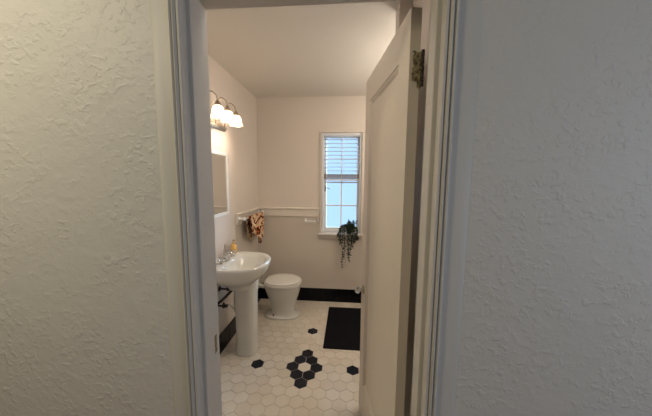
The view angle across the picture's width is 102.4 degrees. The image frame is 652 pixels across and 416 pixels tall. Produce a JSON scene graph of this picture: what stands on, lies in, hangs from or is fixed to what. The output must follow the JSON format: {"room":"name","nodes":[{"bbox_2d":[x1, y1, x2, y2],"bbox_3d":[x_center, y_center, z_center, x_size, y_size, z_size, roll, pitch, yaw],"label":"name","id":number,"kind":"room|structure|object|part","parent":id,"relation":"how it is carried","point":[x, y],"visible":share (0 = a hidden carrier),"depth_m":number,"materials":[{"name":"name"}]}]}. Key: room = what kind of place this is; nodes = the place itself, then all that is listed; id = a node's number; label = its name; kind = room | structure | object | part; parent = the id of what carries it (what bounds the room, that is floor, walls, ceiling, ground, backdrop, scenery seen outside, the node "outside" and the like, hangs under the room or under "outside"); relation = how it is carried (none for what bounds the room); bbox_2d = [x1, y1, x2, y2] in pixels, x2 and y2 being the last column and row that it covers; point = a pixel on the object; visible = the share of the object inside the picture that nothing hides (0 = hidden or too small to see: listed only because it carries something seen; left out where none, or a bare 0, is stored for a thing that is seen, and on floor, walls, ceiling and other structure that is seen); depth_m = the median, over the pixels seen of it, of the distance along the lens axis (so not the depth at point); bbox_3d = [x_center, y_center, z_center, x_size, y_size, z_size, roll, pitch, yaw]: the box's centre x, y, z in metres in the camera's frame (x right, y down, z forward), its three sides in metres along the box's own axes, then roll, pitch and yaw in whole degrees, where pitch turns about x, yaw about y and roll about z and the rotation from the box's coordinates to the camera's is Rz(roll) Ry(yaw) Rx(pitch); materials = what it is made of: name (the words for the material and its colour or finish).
{"room":"hallway","nodes":[
{"label":"hallway","id":0,"kind":"room"},
{"bbox_2d":[208,55,258,334],"bbox_3d":[-0.923,0.014,2.091,0.100,2.402,2.175,1,6,5],"label":"wall","id":1,"kind":"structure","parent":0,"point":[240,143],"depth_m":2.38,"materials":[{"name":"beige paint"}]},
{"bbox_2d":[212,150,229,217],"bbox_3d":[-0.862,-0.184,2.054,0.018,0.521,0.438,1,6,5],"label":"medicine cabinet","id":2,"kind":"object","parent":1,"relation":"attached to","point":[220,160],"visible":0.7,"depth_m":2.13,"materials":[{"name":"white mirror"}]},
{"bbox_2d":[209,90,242,131],"bbox_3d":[-0.775,-0.722,1.976,0.186,0.220,0.412,1,6,5],"label":"vanity light","id":3,"kind":"object","parent":1,"relation":"attached to","point":[226,116],"visible":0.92,"depth_m":1.95,"materials":[{"name":"white glass"}]},
{"bbox_3d":[-0.753,-0.673,1.828,0.118,0.082,0.112,1,6,5],"label":"lamp shade","id":4,"kind":"part","parent":3,"relation":"part of","materials":[{"name":"white glass"}]},
{"bbox_3d":[-0.854,-0.635,1.994,0.030,0.042,0.383,1,6,5],"label":"plate","id":5,"kind":"part","parent":3,"relation":"part of","materials":[{"name":"silver metal"}]},
{"bbox_3d":[-0.741,-0.689,1.977,0.118,0.082,0.112,1,6,5],"label":"lamp shade","id":6,"kind":"part","parent":3,"relation":"part of","materials":[{"name":"white glass"}]},
{"bbox_3d":[-0.728,-0.706,2.125,0.118,0.082,0.112,1,6,5],"label":"lamp shade","id":7,"kind":"part","parent":3,"relation":"part of","materials":[{"name":"white glass"}]},
{"bbox_2d":[219,288,260,353],"bbox_3d":[-0.880,1.135,2.161,0.012,0.158,2.074,1,6,5],"label":"baseboard","id":8,"kind":"structure","parent":1,"relation":"attached to","point":[229,331],"depth_m":2.31,"materials":[{"name":"black tile"}]},
{"bbox_2d":[235,207,259,224],"bbox_3d":[-0.803,0.073,2.756,0.032,0.104,0.649,1,6,5],"label":"trim","id":9,"kind":"structure","parent":1,"relation":"attached to","point":[246,213],"depth_m":2.60,"materials":[{"name":"beige paint"}]},
{"bbox_2d":[235,222,260,283],"bbox_3d":[-0.820,0.551,2.813,0.006,0.858,0.644,1,6,5],"label":"trim","id":10,"kind":"structure","parent":1,"relation":"attached to","point":[244,244],"depth_m":2.67,"materials":[{"name":"beige paint"}]},
{"bbox_2d":[238,210,263,221],"bbox_3d":[-0.764,0.075,2.718,0.070,0.048,0.574,1,6,5],"label":"towel bar","id":11,"kind":"object","parent":1,"relation":"attached to","point":[239,218],"visible":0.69,"depth_m":2.45,"materials":[{"name":"white ceramic"}]},
{"bbox_2d":[246,211,263,244],"bbox_3d":[-0.727,0.228,2.754,0.063,0.342,0.435,1,6,5],"label":"hand towel","id":12,"kind":"object","parent":11,"relation":"hanging from","point":[255,223],"visible":1,"depth_m":2.71,"materials":[{"name":"fabric"}]},
{"bbox_2d":[220,299,360,415],"bbox_3d":[0.174,1.255,2.020,2.140,0.030,2.205,1,6,5],"label":"floor","id":13,"kind":"structure","parent":0,"point":[291,373],"depth_m":1.98,"materials":[{"name":"beige tile"}]},
{"bbox_2d":[216,249,270,356],"bbox_3d":[-0.671,0.773,2.136,0.428,0.886,0.502,1,6,5],"label":"pedestal sink","id":14,"kind":"object","parent":13,"relation":"on","point":[239,272],"visible":0.98,"depth_m":2.12,"materials":[{"name":"white ceramic"}]},
{"bbox_2d":[216,249,235,264],"bbox_3d":[-0.784,0.374,2.116,0.122,0.092,0.287,1,6,5],"label":"faucet","id":15,"kind":"object","parent":14,"relation":"on","point":[229,256],"depth_m":2.10,"materials":[{"name":"silver metal"}]},
{"bbox_2d":[230,240,236,252],"bbox_3d":[-0.812,0.338,2.304,0.054,0.112,0.054,1,6,5],"label":"soap bottle","id":16,"kind":"object","parent":14,"relation":"on","point":[233,246],"visible":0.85,"depth_m":2.29,"materials":[{"name":"orange"}]},
{"bbox_2d":[216,252,270,290],"bbox_3d":[-0.666,0.528,2.108,0.421,0.221,0.502,1,6,5],"label":"basin","id":17,"kind":"object","parent":14,"relation":"in","point":[242,271],"depth_m":2.02,"materials":[{"name":"white ceramic"}]},
{"bbox_2d":[258,273,301,320],"bbox_3d":[-0.538,0.943,2.795,0.561,0.403,0.344,1,6,5],"label":"toilet","id":18,"kind":"object","parent":13,"relation":"on","point":[282,289],"visible":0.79,"depth_m":2.70,"materials":[{"name":"white ceramic"}]},
{"bbox_3d":[-0.460,0.965,2.791,0.395,0.361,0.327,1,6,5],"label":"bowl","id":19,"kind":"part","parent":18,"relation":"part of","materials":[{"name":"white ceramic"}]},
{"bbox_3d":[-0.449,0.777,2.769,0.386,0.017,0.344,1,6,5],"label":"seat","id":20,"kind":"part","parent":18,"relation":"part of","materials":[{"name":"white ceramic"}]},
{"bbox_3d":[-0.448,0.756,2.767,0.369,0.024,0.329,1,6,5],"label":"lid","id":21,"kind":"part","parent":18,"relation":"part of","materials":[{"name":"white ceramic"}]},
{"bbox_2d":[323,307,360,350],"bbox_3d":[0.248,1.170,2.597,0.490,0.010,0.730,1,6,5],"label":"bath rug","id":22,"kind":"object","parent":13,"relation":"on","point":[343,325],"visible":0.56,"depth_m":2.53,"materials":[{"name":"black fabric"}]},
{"bbox_2d":[206,1,398,97],"bbox_3d":[0.254,-1.150,1.873,2.240,0.080,2.195,1,6,5],"label":"ceiling","id":23,"kind":"structure","parent":0,"point":[324,49],"depth_m":1.78,"materials":[{"name":"white paint"}]},
{"bbox_2d":[256,96,365,279],"bbox_3d":[0.330,-0.056,3.035,2.240,2.352,0.120,1,6,5],"label":"wall","id":24,"kind":"structure","parent":0,"point":[288,134],"depth_m":2.96,"materials":[{"name":"beige paint"}]},
{"bbox_2d":[260,207,318,216],"bbox_3d":[0.290,0.058,2.974,2.107,0.104,0.032,1,6,5],"label":"trim","id":25,"kind":"structure","parent":24,"relation":"attached to","point":[268,211],"depth_m":3.02,"materials":[{"name":"beige paint"}]},
{"bbox_2d":[261,287,360,302],"bbox_3d":[0.273,1.039,3.094,2.126,0.162,0.012,1,6,5],"label":"baseboard","id":26,"kind":"structure","parent":24,"relation":"attached to","point":[305,294],"depth_m":3.11,"materials":[{"name":"black tile"}]},
{"bbox_2d":[260,216,362,289],"bbox_3d":[0.276,0.533,3.039,2.128,0.854,0.010,1,6,5],"label":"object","id":27,"kind":"structure","parent":24,"relation":"attached to","point":[294,246],"depth_m":3.07,"materials":[{"name":"beige paint"}]},
{"bbox_2d":[304,218,318,222],"bbox_3d":[-0.166,0.147,2.997,0.171,0.046,0.062,1,6,5],"label":"toilet paper holder","id":28,"kind":"object","parent":24,"relation":"attached to","point":[305,219],"visible":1,"depth_m":2.97,"materials":[{"name":"white ceramic"}]},
{"bbox_2d":[318,127,364,238],"bbox_3d":[0.177,-0.271,2.988,0.513,1.247,0.172,1,6,5],"label":"window","id":29,"kind":"structure","parent":24,"relation":"in","point":[327,232],"depth_m":2.98,"materials":[{"name":"beige paint"}]},
{"bbox_3d":[-0.059,-0.276,2.977,0.021,1.131,0.011,1,6,5],"label":"casing","id":30,"kind":"part","parent":29,"relation":"part of","materials":[{"name":"beige paint"}]},
{"bbox_3d":[0.171,0.299,3.039,0.513,0.020,0.147,1,6,5],"label":"sill","id":31,"kind":"part","parent":29,"relation":"part of","materials":[{"name":"beige paint"}]},
{"bbox_2d":[324,135,359,180],"bbox_3d":[0.180,-0.564,2.959,0.395,0.508,0.050,1,6,5],"label":"window blind","id":32,"kind":"object","parent":29,"relation":"attached to","point":[356,176],"visible":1,"depth_m":2.96,"materials":[{"name":"white plastic"}]},
{"bbox_3d":[0.178,-0.319,2.987,0.391,0.016,0.050,1,6,5],"label":"rail","id":33,"kind":"part","parent":32,"relation":"part of","materials":[{"name":"white plastic"}]},
{"bbox_3d":[0.182,-0.805,2.933,0.395,0.022,0.044,1,6,5],"label":"head rail","id":34,"kind":"part","parent":32,"relation":"part of","materials":[{"name":"white plastic"}]},
{"bbox_3d":[0.181,-0.270,3.037,0.399,1.108,0.035,1,6,5],"label":"sash","id":35,"kind":"part","parent":29,"relation":"part of","materials":[{"name":"white paint"}]},
{"bbox_3d":[0.180,-0.861,2.892,0.505,0.052,0.012,1,6,5],"label":"head casing","id":36,"kind":"part","parent":29,"relation":"part of","materials":[{"name":"beige paint"}]},
{"bbox_2d":[337,219,358,267],"bbox_3d":[0.247,0.403,2.986,0.257,0.559,0.146,1,6,5],"label":"trailing plant","id":37,"kind":"object","parent":29,"relation":"on","point":[349,226],"visible":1,"depth_m":2.94,"materials":[{"name":"green plant"}]},
{"bbox_3d":[0.408,-0.268,2.939,0.021,1.131,0.011,1,6,5],"label":"casing","id":38,"kind":"part","parent":29,"relation":"part of","materials":[{"name":"beige paint"}]},
{"bbox_2d":[0,0,651,415],"bbox_3d":[0.068,0.086,0.852,5.200,2.550,0.130,1,6,5],"label":"wall","id":39,"kind":"structure","parent":0,"point":[556,316],"depth_m":0.78,"materials":[{"name":"grey paint"}]},
{"bbox_2d":[182,0,443,415],"bbox_3d":[-0.052,0.344,0.894,0.754,2.026,0.134,1,6,5],"label":"door frame","id":40,"kind":"structure","parent":39,"relation":"attached to","point":[194,11],"depth_m":0.84,"materials":[{"name":"grey paint"}]},
{"bbox_3d":[-0.414,0.511,0.974,0.004,0.070,0.035,1,6,5],"label":"strike plate","id":41,"kind":"part","parent":40,"relation":"part of","materials":[{"name":"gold metal"}]},
{"bbox_2d":[149,0,482,415],"bbox_3d":[-0.058,0.309,0.811,0.931,2.114,0.024,1,6,5],"label":"trim","id":42,"kind":"structure","parent":39,"relation":"attached to","point":[462,20],"depth_m":0.77,"materials":[{"name":"grey paint"}]},
{"bbox_2d":[404,0,429,415],"bbox_3d":[0.910,0.076,1.893,0.894,2.352,2.075,1,6,5],"label":"wall","id":43,"kind":"structure","parent":0,"point":[424,4],"depth_m":1.17,"materials":[{"name":"beige paint"}]},
{"bbox_2d":[355,7,424,415],"bbox_3d":[0.263,0.316,1.256,0.139,1.986,0.662,0,6,-5],"label":"door","id":44,"kind":"structure","parent":43,"relation":"in","point":[392,88],"depth_m":1.07,"materials":[{"name":"beige paint"}]},
{"bbox_2d":[395,0,411,33],"bbox_3d":[0.396,0.117,1.494,0.062,2.350,0.100,1,6,5],"label":"trim","id":45,"kind":"structure","parent":43,"relation":"attached to","point":[404,7],"depth_m":1.32,"materials":[{"name":"beige paint"}]}
]}

